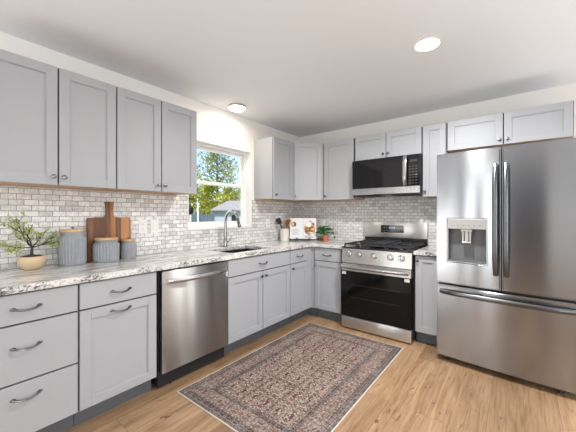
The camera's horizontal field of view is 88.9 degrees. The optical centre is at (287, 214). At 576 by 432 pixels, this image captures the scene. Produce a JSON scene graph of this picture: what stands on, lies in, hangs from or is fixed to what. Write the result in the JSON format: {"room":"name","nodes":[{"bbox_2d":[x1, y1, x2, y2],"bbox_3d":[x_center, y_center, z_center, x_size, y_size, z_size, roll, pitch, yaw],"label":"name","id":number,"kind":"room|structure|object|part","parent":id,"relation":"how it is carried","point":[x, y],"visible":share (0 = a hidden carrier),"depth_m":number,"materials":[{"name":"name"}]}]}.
{"room":"kitchen","nodes":[
{"label":"kitchen","id":0,"kind":"room"},
{"bbox_2d":[0,32,299,269],"bbox_3d":[-1.991,0.044,1.863,0.159,2.463,7.128,0,0,38],"label":"wall","id":1,"kind":"structure","parent":0,"point":[57,208],"depth_m":2.61,"materials":[{"name":"white paint"}]},
{"bbox_2d":[0,49,115,190],"bbox_3d":[-1.588,-0.565,1.972,0.358,0.756,0.689,0,0,38],"label":"upper cabinet","id":2,"kind":"object","parent":1,"relation":"attached to","point":[58,125],"visible":1,"depth_m":1.86,"materials":[{"name":"grey paint"}]},
{"bbox_3d":[-1.583,-0.564,1.749,0.019,0.754,0.336,0,0,38],"label":"door","id":3,"kind":"part","parent":2,"relation":"part of","materials":[{"name":"grey paint"}]},
{"bbox_3d":[-1.603,-0.193,1.984,0.301,0.010,0.689,0,0,38],"label":"panel","id":4,"kind":"part","parent":2,"relation":"part of","materials":[{"name":"brown wood"}]},
{"bbox_3d":[-1.371,-0.564,2.021,0.019,0.754,0.337,0,0,38],"label":"door","id":5,"kind":"part","parent":2,"relation":"part of","materials":[{"name":"grey paint"}]},
{"bbox_2d":[138,220,146,233],"bbox_3d":[-1.295,0.111,2.617,0.009,0.120,0.076,0,0,38],"label":"wall plate","id":6,"kind":"object","parent":1,"relation":"attached to","point":[142,224],"visible":1,"depth_m":2.61,"materials":[{"name":"white plastic"}]},
{"bbox_2d":[101,86,196,194],"bbox_3d":[-1.163,-0.565,2.516,0.358,0.756,0.684,0,0,38],"label":"upper cabinet","id":7,"kind":"object","parent":1,"relation":"attached to","point":[156,139],"visible":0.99,"depth_m":2.38,"materials":[{"name":"grey paint"}]},
{"bbox_3d":[-1.157,-0.564,2.295,0.019,0.754,0.336,0,0,38],"label":"door","id":8,"kind":"part","parent":7,"relation":"part of","materials":[{"name":"grey paint"}]},
{"bbox_3d":[-1.179,-0.193,2.528,0.301,0.010,0.684,0,0,38],"label":"panel","id":9,"kind":"part","parent":7,"relation":"part of","materials":[{"name":"brown wood"}]},
{"bbox_3d":[-0.946,-0.564,2.565,0.019,0.754,0.332,0,0,38],"label":"door","id":10,"kind":"part","parent":7,"relation":"part of","materials":[{"name":"grey paint"}]},
{"bbox_2d":[0,186,299,269],"bbox_3d":[-0.903,0.088,3.135,0.008,0.548,3.543,0,0,38],"label":"tile backsplash","id":11,"kind":"structure","parent":1,"relation":"attached to","point":[59,209],"depth_m":2.52,"materials":[{"name":"tile"}]},
{"bbox_2d":[150,220,158,232],"bbox_3d":[-1.229,0.111,2.703,0.009,0.120,0.076,0,0,38],"label":"wall plate","id":12,"kind":"object","parent":1,"relation":"attached to","point":[154,224],"visible":1,"depth_m":2.70,"materials":[{"name":"white plastic"}]},
{"bbox_2d":[187,139,251,229],"bbox_3d":[-0.798,-0.311,3.384,0.159,0.949,0.913,0,0,38],"label":"window","id":13,"kind":"structure","parent":1,"relation":"in","point":[245,157],"depth_m":3.64,"materials":[{"name":"white plastic"}]},
{"bbox_3d":[-0.827,-0.127,3.407,0.022,0.491,0.831,0,0,38],"label":"sash","id":14,"kind":"part","parent":13,"relation":"part of","materials":[{"name":"white plastic"}]},
{"bbox_3d":[-0.848,-0.542,3.423,0.022,0.413,0.831,0,0,38],"label":"sash","id":15,"kind":"part","parent":13,"relation":"part of","materials":[{"name":"white plastic"}]},
{"bbox_3d":[-0.774,0.152,3.365,0.098,0.022,0.913,0,0,38],"label":"sill","id":16,"kind":"part","parent":13,"relation":"part of","materials":[{"name":"white plastic"}]},
{"bbox_3d":[-0.778,-0.781,3.368,0.088,0.010,0.885,0,0,38],"label":"head trim","id":17,"kind":"part","parent":13,"relation":"part of","materials":[{"name":"white plastic"}]},
{"bbox_2d":[266,218,269,226],"bbox_3d":[-0.269,0.116,3.932,0.009,0.120,0.076,0,0,38],"label":"wall plate","id":18,"kind":"object","parent":1,"relation":"attached to","point":[267,219],"visible":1,"depth_m":3.93,"materials":[{"name":"white plastic"}]},
{"bbox_2d":[254,136,292,200],"bbox_3d":[-0.172,-0.565,3.787,0.358,0.756,0.390,0,0,38],"label":"upper cabinet","id":19,"kind":"object","parent":1,"relation":"attached to","point":[273,156],"visible":1,"depth_m":3.66,"materials":[{"name":"grey paint"}]},
{"bbox_3d":[-0.188,-0.193,3.799,0.301,0.010,0.390,0,0,38],"label":"panel","id":20,"kind":"part","parent":19,"relation":"part of","materials":[{"name":"brown wood"}]},
{"bbox_3d":[-0.060,-0.564,3.701,0.019,0.754,0.379,0,0,38],"label":"door","id":21,"kind":"part","parent":19,"relation":"part of","materials":[{"name":"grey paint"}]},
{"bbox_2d":[0,0,575,136],"bbox_3d":[0.201,-1.247,0.152,5.720,0.120,7.128,0,0,38],"label":"ceiling","id":22,"kind":"structure","parent":0,"point":[299,68],"depth_m":2.10,"materials":[{"name":"white paint"}]},
{"bbox_2d":[228,103,245,111],"bbox_3d":[-0.558,-1.162,3.219,0.190,0.050,0.190,0,0,38],"label":"flush light","id":23,"kind":"object","parent":22,"relation":"attached to","point":[236,107],"visible":1,"depth_m":3.17,"materials":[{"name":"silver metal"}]},
{"bbox_3d":[-0.558,-1.151,3.219,0.176,0.028,0.176,0,0,38],"label":"lamp shade","id":24,"kind":"part","parent":23,"relation":"part of","materials":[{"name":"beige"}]},
{"bbox_2d":[413,37,440,51],"bbox_3d":[0.971,-1.178,2.049,0.178,0.018,0.178,0,0,38],"label":"recessed light","id":25,"kind":"object","parent":22,"relation":"in","point":[429,43],"visible":1,"depth_m":2.03,"materials":[{"name":"white plastic"}]},
{"bbox_2d":[64,308,575,431],"bbox_3d":[0.201,1.326,0.152,5.720,0.100,7.128,0,0,38],"label":"floor","id":26,"kind":"structure","parent":0,"point":[421,390],"depth_m":1.97,"materials":[{"name":"brown wood"}]},
{"bbox_2d":[0,284,77,431],"bbox_3d":[-1.592,0.839,1.713,0.652,0.874,0.452,0,0,38],"label":"base cabinet","id":27,"kind":"object","parent":26,"relation":"on","point":[39,328],"visible":1,"depth_m":1.57,"materials":[{"name":"grey paint"}]},
{"bbox_3d":[-1.350,0.687,1.519,0.032,0.024,0.133,0,0,38],"label":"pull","id":28,"kind":"part","parent":27,"relation":"part of","materials":[{"name":"grey metal"}]},
{"bbox_3d":[-1.350,0.487,1.519,0.032,0.024,0.133,0,0,38],"label":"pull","id":29,"kind":"part","parent":27,"relation":"part of","materials":[{"name":"grey metal"}]},
{"bbox_3d":[-1.350,0.947,1.519,0.032,0.024,0.133,0,0,38],"label":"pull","id":30,"kind":"part","parent":27,"relation":"part of","materials":[{"name":"grey metal"}]},
{"bbox_3d":[-1.367,1.012,1.538,0.019,0.282,0.444,0,0,38],"label":"drawer","id":31,"kind":"part","parent":27,"relation":"part of","materials":[{"name":"grey paint"}]},
{"bbox_3d":[-1.367,0.716,1.538,0.019,0.292,0.444,0,0,38],"label":"drawer","id":32,"kind":"part","parent":27,"relation":"part of","materials":[{"name":"grey paint"}]},
{"bbox_3d":[-1.367,0.485,1.538,0.019,0.152,0.444,0,0,38],"label":"drawer","id":33,"kind":"part","parent":27,"relation":"part of","materials":[{"name":"grey paint"}]},
{"bbox_2d":[74,271,155,425],"bbox_3d":[-1.306,0.839,2.079,0.652,0.874,0.470,0,0,38],"label":"base cabinet","id":34,"kind":"object","parent":26,"relation":"on","point":[116,362],"visible":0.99,"depth_m":1.87,"materials":[{"name":"grey paint"}]},
{"bbox_3d":[-1.082,0.485,1.904,0.019,0.152,0.463,0,0,38],"label":"drawer","id":35,"kind":"part","parent":34,"relation":"part of","materials":[{"name":"grey paint"}]},
{"bbox_3d":[-1.065,0.490,1.884,0.032,0.024,0.133,0,0,38],"label":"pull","id":36,"kind":"part","parent":34,"relation":"part of","materials":[{"name":"grey metal"}]},
{"bbox_3d":[-1.065,0.611,1.884,0.032,0.024,0.133,0,0,38],"label":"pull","id":37,"kind":"part","parent":34,"relation":"part of","materials":[{"name":"grey metal"}]},
{"bbox_2d":[151,261,227,387],"bbox_3d":[-0.929,0.842,2.508,0.640,0.868,0.615,0,0,38],"label":"dishwasher","id":38,"kind":"object","parent":26,"relation":"on","point":[192,301],"visible":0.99,"depth_m":2.29,"materials":[{"name":"silver metal"}]},
{"bbox_3d":[-0.762,1.211,2.380,0.010,0.110,0.607,0,0,38],"label":"toe panel","id":39,"kind":"part","parent":38,"relation":"part of","materials":[{"name":"black"}]},
{"bbox_3d":[-0.696,0.488,2.326,0.050,0.036,0.550,0,0,38],"label":"handle","id":40,"kind":"part","parent":38,"relation":"part of","materials":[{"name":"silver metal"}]},
{"bbox_2d":[224,250,289,353],"bbox_3d":[-0.484,0.839,3.133,0.652,0.874,0.901,0,0,38],"label":"base cabinet","id":41,"kind":"object","parent":26,"relation":"on","point":[258,285],"visible":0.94,"depth_m":2.90,"materials":[{"name":"grey paint"}]},
{"bbox_2d":[0,239,354,295],"bbox_3d":[-0.483,0.381,2.800,1.064,0.038,3.536,0,0,38],"label":"countertop","id":42,"kind":"structure","parent":41,"relation":"on","point":[12,281],"depth_m":2.07,"materials":[{"name":"white stone"}]},
{"bbox_2d":[0,210,59,269],"bbox_3d":[-1.677,0.167,1.933,0.199,0.389,0.437,0,0,19],"label":"bonsai","id":43,"kind":"object","parent":42,"relation":"on","point":[33,261],"visible":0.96,"depth_m":1.89,"materials":[{"name":"green plant"}]},
{"bbox_2d":[17,254,45,269],"bbox_3d":[-1.687,0.318,1.934,0.148,0.087,0.148,0,0,38],"label":"bowl","id":44,"kind":"object","parent":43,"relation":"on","point":[32,261],"depth_m":1.89,"materials":[{"name":"beige ceramic"}]},
{"bbox_2d":[58,227,86,265],"bbox_3d":[-1.549,0.225,2.111,0.168,0.272,0.168,0,0,38],"label":"canister","id":45,"kind":"object","parent":42,"relation":"on","point":[72,248],"visible":1,"depth_m":2.05,"materials":[{"name":"grey ceramic"}]},
{"bbox_3d":[-1.549,0.116,2.111,0.151,0.018,0.151,0,0,38],"label":"lid","id":46,"kind":"part","parent":45,"relation":"part of","materials":[{"name":"brown wood"}]},
{"bbox_2d":[92,235,119,262],"bbox_3d":[-1.400,0.261,2.262,0.178,0.200,0.178,0,0,38],"label":"canister","id":47,"kind":"object","parent":42,"relation":"on","point":[106,249],"visible":1,"depth_m":2.19,"materials":[{"name":"grey ceramic"}]},
{"bbox_3d":[-1.400,0.187,2.262,0.160,0.016,0.160,0,0,38],"label":"lid","id":48,"kind":"part","parent":47,"relation":"part of","materials":[{"name":"brown wood"}]},
{"bbox_2d":[87,202,130,260],"bbox_3d":[-1.449,0.129,2.386,0.043,0.463,0.320,0,0,38],"label":"cutting board","id":49,"kind":"object","parent":42,"relation":"on","point":[110,225],"visible":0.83,"depth_m":2.37,"materials":[{"name":"brown wood"}]},
{"bbox_2d":[120,237,136,258],"bbox_3d":[-1.314,0.275,2.421,0.120,0.172,0.120,0,0,38],"label":"canister","id":50,"kind":"object","parent":42,"relation":"on","point":[128,247],"visible":1,"depth_m":2.38,"materials":[{"name":"grey ceramic"}]},
{"bbox_3d":[-1.314,0.211,2.421,0.108,0.013,0.108,0,0,38],"label":"lid","id":51,"kind":"part","parent":50,"relation":"part of","materials":[{"name":"brown wood"}]},
{"bbox_2d":[223,210,240,246],"bbox_3d":[-0.587,0.156,3.208,0.275,0.410,0.116,0,0,38],"label":"faucet","id":52,"kind":"object","parent":42,"relation":"on","point":[229,211],"visible":1,"depth_m":3.23,"materials":[{"name":"silver metal"}]},
{"bbox_3d":[-0.616,0.107,3.192,0.227,0.311,0.031,0,0,38],"label":"spout","id":53,"kind":"part","parent":52,"relation":"part of","materials":[{"name":"silver metal"}]},
{"bbox_2d":[221,248,255,252],"bbox_3d":[-0.510,0.493,3.081,0.453,0.186,0.608,0,0,38],"label":"sink","id":54,"kind":"object","parent":42,"relation":"in","point":[245,249],"visible":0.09,"depth_m":3.34,"materials":[{"name":"black"}]},
{"bbox_2d":[280,228,288,240],"bbox_3d":[-0.047,0.278,4.032,0.124,0.167,0.124,0,0,38],"label":"utensil crock","id":55,"kind":"object","parent":42,"relation":"on","point":[284,233],"visible":0.96,"depth_m":3.98,"materials":[{"name":"beige ceramic"}]},
{"bbox_2d":[276,218,281,228],"bbox_3d":[-0.092,0.198,4.009,0.160,0.304,0.030,0,0,-18],"label":"turner","id":56,"kind":"object","parent":55,"relation":"in","point":[278,220],"visible":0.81,"depth_m":4.00,"materials":[{"name":"black plastic"}]},
{"bbox_2d":[316,225,334,240],"bbox_3d":[0.516,0.255,3.960,0.286,0.212,0.232,0,0,38],"label":"basil","id":57,"kind":"object","parent":42,"relation":"on","point":[322,229],"visible":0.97,"depth_m":3.95,"materials":[{"name":"plant"}]},
{"bbox_2d":[322,235,328,240],"bbox_3d":[0.511,0.321,3.980,0.102,0.080,0.102,0,0,38],"label":"pot","id":58,"kind":"object","parent":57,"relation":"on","point":[325,237],"depth_m":3.94,"materials":[{"name":"ceramic"}]},
{"bbox_3d":[0.208,0.243,4.067,0.260,0.235,0.147,0,0,2],"label":"book stand","id":59,"kind":"object","parent":42,"relation":"on","visible":0},
{"bbox_2d":[290,218,316,238],"bbox_3d":[0.209,0.198,4.078,0.372,0.290,0.074,0,0,2],"label":"cookbook","id":60,"kind":"object","parent":59,"relation":"on","point":[300,228],"visible":1,"depth_m":4.07,"materials":[{"name":"grey paper"}]},
{"bbox_2d":[304,221,314,234],"bbox_3d":[0.300,0.188,4.069,0.160,0.206,0.002,0,-12,2],"label":"photo","id":61,"kind":"object","parent":60,"relation":"on","point":[308,230],"depth_m":4.06},
{"bbox_3d":[-0.398,0.862,2.781,0.019,0.584,0.444,0,0,38],"label":"door","id":62,"kind":"part","parent":41,"relation":"part of","materials":[{"name":"grey paint"}]},
{"bbox_3d":[-0.121,0.862,3.137,0.019,0.584,0.440,0,0,38],"label":"door","id":63,"kind":"part","parent":41,"relation":"part of","materials":[{"name":"grey paint"}]},
{"bbox_2d":[177,322,402,431],"bbox_3d":[0.149,1.272,2.442,1.068,0.008,1.702,0,0,38],"label":"rug","id":64,"kind":"object","parent":26,"relation":"on","point":[310,378],"visible":1,"depth_m":2.21,"materials":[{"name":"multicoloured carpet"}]},
{"bbox_2d":[284,248,307,325],"bbox_3d":[-0.097,0.839,3.629,0.652,0.874,0.350,0,0,38],"label":"base cabinet","id":65,"kind":"object","parent":26,"relation":"on","point":[298,264],"visible":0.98,"depth_m":3.45,"materials":[{"name":"grey paint"}]},
{"bbox_3d":[0.127,0.485,3.454,0.019,0.152,0.343,0,0,38],"label":"drawer","id":66,"kind":"part","parent":65,"relation":"part of","materials":[{"name":"grey paint"}]},
{"bbox_3d":[0.127,0.862,3.454,0.019,0.584,0.343,0,0,38],"label":"door","id":67,"kind":"part","parent":65,"relation":"part of","materials":[{"name":"grey paint"}]},
{"bbox_2d":[302,247,316,316],"bbox_3d":[0.267,0.839,3.674,0.137,0.874,0.164,0,0,38],"label":"cabinet filler","id":68,"kind":"object","parent":26,"relation":"on","point":[312,310],"visible":0.65,"depth_m":3.65,"materials":[{"name":"grey paint"}]},
{"bbox_3d":[0.264,0.781,3.639,0.137,0.759,0.063,0,0,-29],"label":"post","id":69,"kind":"part","parent":68,"relation":"part of","materials":[{"name":"grey paint"}]},
{"bbox_2d":[314,247,342,321],"bbox_3d":[0.660,0.839,3.736,0.403,0.874,0.652,0,0,38],"label":"base cabinet","id":70,"kind":"object","parent":26,"relation":"on","point":[328,261],"visible":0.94,"depth_m":3.52,"materials":[{"name":"grey paint"}]},
{"bbox_3d":[0.475,0.485,3.520,0.361,0.152,0.019,0,0,38],"label":"drawer","id":71,"kind":"part","parent":70,"relation":"part of","materials":[{"name":"grey paint"}]},
{"bbox_3d":[0.475,0.862,3.520,0.361,0.584,0.019,0,0,38],"label":"door","id":72,"kind":"part","parent":70,"relation":"part of","materials":[{"name":"grey paint"}]},
{"bbox_2d":[341,222,427,342],"bbox_3d":[1.093,0.690,3.330,0.760,1.173,0.745,0,0,38],"label":"gas range","id":73,"kind":"object","parent":26,"relation":"on","point":[378,270],"visible":0.98,"depth_m":3.10,"materials":[{"name":"silver metal"}]},
{"bbox_3d":[0.882,0.579,3.060,0.720,0.042,0.060,0,0,38],"label":"oven handle","id":74,"kind":"part","parent":73,"relation":"part of","materials":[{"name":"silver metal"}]},
{"bbox_3d":[0.914,0.878,3.100,0.752,0.500,0.043,0,0,38],"label":"door glass","id":75,"kind":"part","parent":73,"relation":"part of","materials":[{"name":"black glass"}]},
{"bbox_3d":[0.916,1.198,3.103,0.752,0.124,0.043,0,0,38],"label":"storage drawer","id":76,"kind":"part","parent":73,"relation":"part of","materials":[{"name":"silver metal"}]},
{"bbox_3d":[0.915,0.588,3.101,0.752,0.080,0.046,0,0,38],"label":"oven door","id":77,"kind":"part","parent":73,"relation":"part of","materials":[{"name":"silver metal"}]},
{"bbox_3d":[0.921,0.461,3.109,0.756,0.156,0.060,0,0,38],"label":"control panel","id":78,"kind":"part","parent":73,"relation":"part of","materials":[{"name":"silver metal"}]},
{"bbox_2d":[342,243,426,252],"bbox_3d":[1.102,0.373,3.342,0.760,0.018,0.630,0,0,38],"label":"cooktop","id":79,"kind":"object","parent":73,"relation":"in","point":[357,248],"depth_m":3.14,"materials":[{"name":"black metal"}]},
{"bbox_2d":[415,255,438,344],"bbox_3d":[1.523,0.839,3.066,0.234,0.874,0.648,0,0,38],"label":"base cabinet","id":80,"kind":"object","parent":26,"relation":"on","point":[426,281],"visible":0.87,"depth_m":2.85,"materials":[{"name":"grey paint"}]},
{"bbox_2d":[413,246,436,256],"bbox_3d":[1.525,0.381,3.066,0.238,0.038,0.646,0,0,38],"label":"countertop","id":81,"kind":"structure","parent":80,"relation":"on","point":[429,250],"depth_m":2.86,"materials":[{"name":"white stone"}]},
{"bbox_2d":[437,138,575,394],"bbox_3d":[1.901,0.376,2.543,0.935,1.800,0.890,0,0,42],"label":"refrigerator","id":82,"kind":"object","parent":26,"relation":"on","point":[506,215],"visible":1,"depth_m":2.22,"materials":[{"name":"grey metal"}]},
{"bbox_3d":[1.490,0.182,2.445,0.082,0.117,0.042,0,0,42],"label":"dispenser lever","id":83,"kind":"part","parent":82,"relation":"part of","materials":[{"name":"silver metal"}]},
{"bbox_3d":[1.498,0.082,2.452,0.276,0.083,0.076,0,0,42],"label":"dispenser panel","id":84,"kind":"part","parent":82,"relation":"part of","materials":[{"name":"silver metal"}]},
{"bbox_3d":[1.501,0.034,2.455,0.466,1.116,0.078,0,0,44],"label":"door","id":85,"kind":"part","parent":82,"relation":"part of","materials":[{"name":"silver metal"}]},
{"bbox_3d":[1.599,0.043,2.264,0.035,0.877,0.071,0,0,42],"label":"handle","id":86,"kind":"part","parent":82,"relation":"part of","materials":[{"name":"silver metal"}]},
{"bbox_3d":[1.649,0.043,2.218,0.035,0.877,0.071,0,0,42],"label":"handle","id":87,"kind":"part","parent":82,"relation":"part of","materials":[{"name":"silver metal"}]},
{"bbox_3d":[1.676,0.919,2.297,0.935,0.615,0.089,0,0,42],"label":"freezer drawer","id":88,"kind":"part","parent":82,"relation":"part of","materials":[{"name":"silver metal"}]},
{"bbox_3d":[1.849,0.034,2.137,0.466,1.116,0.078,0,0,41],"label":"door","id":89,"kind":"part","parent":82,"relation":"part of","materials":[{"name":"silver metal"}]},
{"bbox_2d":[300,83,575,245],"bbox_3d":[2.366,0.044,2.902,5.450,2.463,0.129,0,0,38],"label":"wall","id":90,"kind":"structure","parent":0,"point":[346,219],"depth_m":3.61,"materials":[{"name":"white paint"}]},
{"bbox_2d":[278,143,328,201],"bbox_3d":[0.235,-0.565,4.103,0.610,0.756,0.615,0,0,38],"label":"upper cabinet","id":91,"kind":"object","parent":90,"relation":"attached to","point":[308,158],"visible":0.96,"depth_m":3.88,"materials":[{"name":"grey paint"}]},
{"bbox_3d":[0.237,-0.193,4.099,0.601,0.010,0.601,0,0,38],"label":"panel","id":92,"kind":"part","parent":91,"relation":"part of","materials":[{"name":"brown wood"}]},
{"bbox_3d":[0.263,-0.564,3.878,0.366,0.754,0.019,0,0,-7],"label":"door","id":93,"kind":"part","parent":91,"relation":"part of","materials":[{"name":"grey paint"}]},
{"bbox_2d":[321,218,324,226],"bbox_3d":[0.508,0.121,4.263,0.076,0.120,0.009,0,0,38],"label":"wall plate","id":94,"kind":"object","parent":90,"relation":"attached to","point":[322,219],"visible":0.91,"depth_m":4.26,"materials":[{"name":"white plastic"}]},
{"bbox_2d":[324,138,364,200],"bbox_3d":[0.734,-0.565,3.877,0.446,0.756,0.358,0,0,38],"label":"upper cabinet","id":95,"kind":"object","parent":90,"relation":"attached to","point":[339,156],"visible":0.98,"depth_m":3.76,"materials":[{"name":"grey paint"}]},
{"bbox_3d":[0.746,-0.193,3.892,0.446,0.010,0.301,0,0,38],"label":"panel","id":96,"kind":"part","parent":95,"relation":"part of","materials":[{"name":"brown wood"}]},
{"bbox_2d":[300,196,436,245],"bbox_3d":[1.005,0.074,3.888,2.074,0.576,0.008,0,0,38],"label":"tile backsplash","id":97,"kind":"structure","parent":90,"relation":"attached to","point":[346,219],"depth_m":3.86,"materials":[{"name":"tile"}]},
{"bbox_2d":[355,127,422,160],"bbox_3d":[1.219,-0.799,3.498,0.774,0.288,0.358,0,0,38],"label":"upper cabinet","id":98,"kind":"object","parent":90,"relation":"attached to","point":[406,141],"visible":0.93,"depth_m":3.35,"materials":[{"name":"grey paint"}]},
{"bbox_3d":[0.982,-0.798,3.505,0.376,0.286,0.019,0,0,38],"label":"door","id":99,"kind":"part","parent":98,"relation":"part of","materials":[{"name":"grey paint"}]},
{"bbox_2d":[352,153,422,197],"bbox_3d":[1.188,-0.430,3.457,0.771,0.432,0.440,0,0,38],"label":"microwave","id":100,"kind":"object","parent":98,"relation":"attached to","point":[397,175],"visible":0.99,"depth_m":3.30,"materials":[{"name":"black glass"}]},
{"bbox_3d":[1.040,-0.473,3.380,0.633,0.334,0.036,0,0,38],"label":"door","id":101,"kind":"part","parent":100,"relation":"part of","materials":[{"name":"black glass"}]},
{"bbox_3d":[1.094,-0.266,3.336,0.771,0.076,0.038,0,0,38],"label":"trim","id":102,"kind":"part","parent":100,"relation":"part of","materials":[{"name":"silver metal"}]},
{"bbox_3d":[1.254,-0.473,3.154,0.041,0.326,0.043,0,0,38],"label":"handle","id":103,"kind":"part","parent":100,"relation":"part of","materials":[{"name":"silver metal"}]},
{"bbox_3d":[1.345,-0.473,3.142,0.136,0.334,0.036,0,0,38],"label":"control panel","id":104,"kind":"part","parent":100,"relation":"part of","materials":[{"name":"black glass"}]},
{"bbox_3d":[1.285,-0.798,3.268,0.376,0.286,0.019,0,0,38],"label":"door","id":105,"kind":"part","parent":98,"relation":"part of","materials":[{"name":"grey paint"}]},
{"bbox_2d":[423,122,448,197],"bbox_3d":[1.619,-0.565,3.186,0.230,0.756,0.358,0,0,38],"label":"upper cabinet","id":106,"kind":"object","parent":90,"relation":"attached to","point":[435,135],"visible":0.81,"depth_m":3.09,"materials":[{"name":"grey paint"}]},
{"bbox_2d":[447,100,573,152],"bbox_3d":[2.083,-0.795,2.824,0.937,0.296,0.358,0,0,38],"label":"upper cabinet","id":107,"kind":"object","parent":90,"relation":"attached to","point":[555,121],"visible":0.98,"depth_m":2.67,"materials":[{"name":"grey paint"}]},
{"bbox_3d":[1.811,-0.794,2.857,0.453,0.294,0.019,0,0,38],"label":"door","id":108,"kind":"part","parent":107,"relation":"part of","materials":[{"name":"grey paint"}]},
{"bbox_3d":[2.095,-0.653,2.840,0.937,0.010,0.301,0,0,38],"label":"panel","id":109,"kind":"part","parent":107,"relation":"part of","materials":[{"name":"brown wood"}]},
{"bbox_3d":[2.179,-0.794,2.571,0.461,0.294,0.019,0,0,38],"label":"door","id":110,"kind":"part","parent":107,"relation":"part of","materials":[{"name":"grey paint"}]},
{"label":"outside","id":111,"kind":"structure","parent":0,"visible":0},
{"bbox_3d":[-16.748,1.676,32.092,59.400,0.100,90.000,0,0,38],"label":"lawn","id":112,"kind":"structure","parent":111,"visible":0},
{"bbox_2d":[189,206,192,221],"bbox_3d":[-3.189,0.676,9.601,0.180,1.900,0.171,0,0,38],"label":"lantern","id":113,"kind":"object","parent":112,"relation":"on","point":[190,207],"visible":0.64,"depth_m":9.55,"materials":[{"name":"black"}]},
{"bbox_2d":[197,203,198,221],"bbox_3d":[-3.128,0.614,10.201,0.088,2.025,0.088,0,0,38],"label":"pole","id":114,"kind":"object","parent":112,"relation":"on","point":[197,203],"visible":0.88,"depth_m":10.17,"materials":[{"name":"white"}]},
{"bbox_2d":[189,212,213,221],"bbox_3d":[-3.791,0.766,12.100,1.680,1.720,0.162,0,0,-44],"label":"fence","id":115,"kind":"object","parent":112,"relation":"on","point":[202,217],"visible":0.18,"depth_m":12.21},
{"bbox_2d":[189,184,213,213],"bbox_3d":[-5.136,-0.243,15.328,2.642,3.742,3.128,0,0,-17],"label":"leafy tree","id":116,"kind":"object","parent":112,"relation":"on","point":[192,196],"visible":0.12,"depth_m":15.41,"materials":[{"name":"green plant"}]},
{"bbox_2d":[193,185,222,213],"bbox_3d":[-5.530,-0.308,19.988,3.866,3.871,4.177,0,0,-16],"label":"leafy tree","id":117,"kind":"object","parent":112,"relation":"on","point":[208,194],"visible":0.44,"depth_m":19.71,"materials":[{"name":"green plant"}]},
{"bbox_2d":[190,151,240,211],"bbox_3d":[-6.703,-2.346,27.045,8.295,7.947,7.790,0,0,-32],"label":"pine tree","id":118,"kind":"object","parent":112,"relation":"on","point":[212,155],"visible":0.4,"depth_m":26.56,"materials":[{"name":"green plant"}]},
{"bbox_2d":[203,187,240,213],"bbox_3d":[-3.596,-0.006,17.126,3.363,3.266,3.595,0,0,-11],"label":"leafy tree","id":119,"kind":"object","parent":112,"relation":"on","point":[228,195],"visible":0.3,"depth_m":16.72,"materials":[{"name":"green plant"}]},
{"bbox_2d":[211,201,240,220],"bbox_3d":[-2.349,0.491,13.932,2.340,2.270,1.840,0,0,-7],"label":"house","id":120,"kind":"structure","parent":112,"relation":"on","point":[222,209],"depth_m":13.19,"materials":[{"name":"blue"}]}
]}

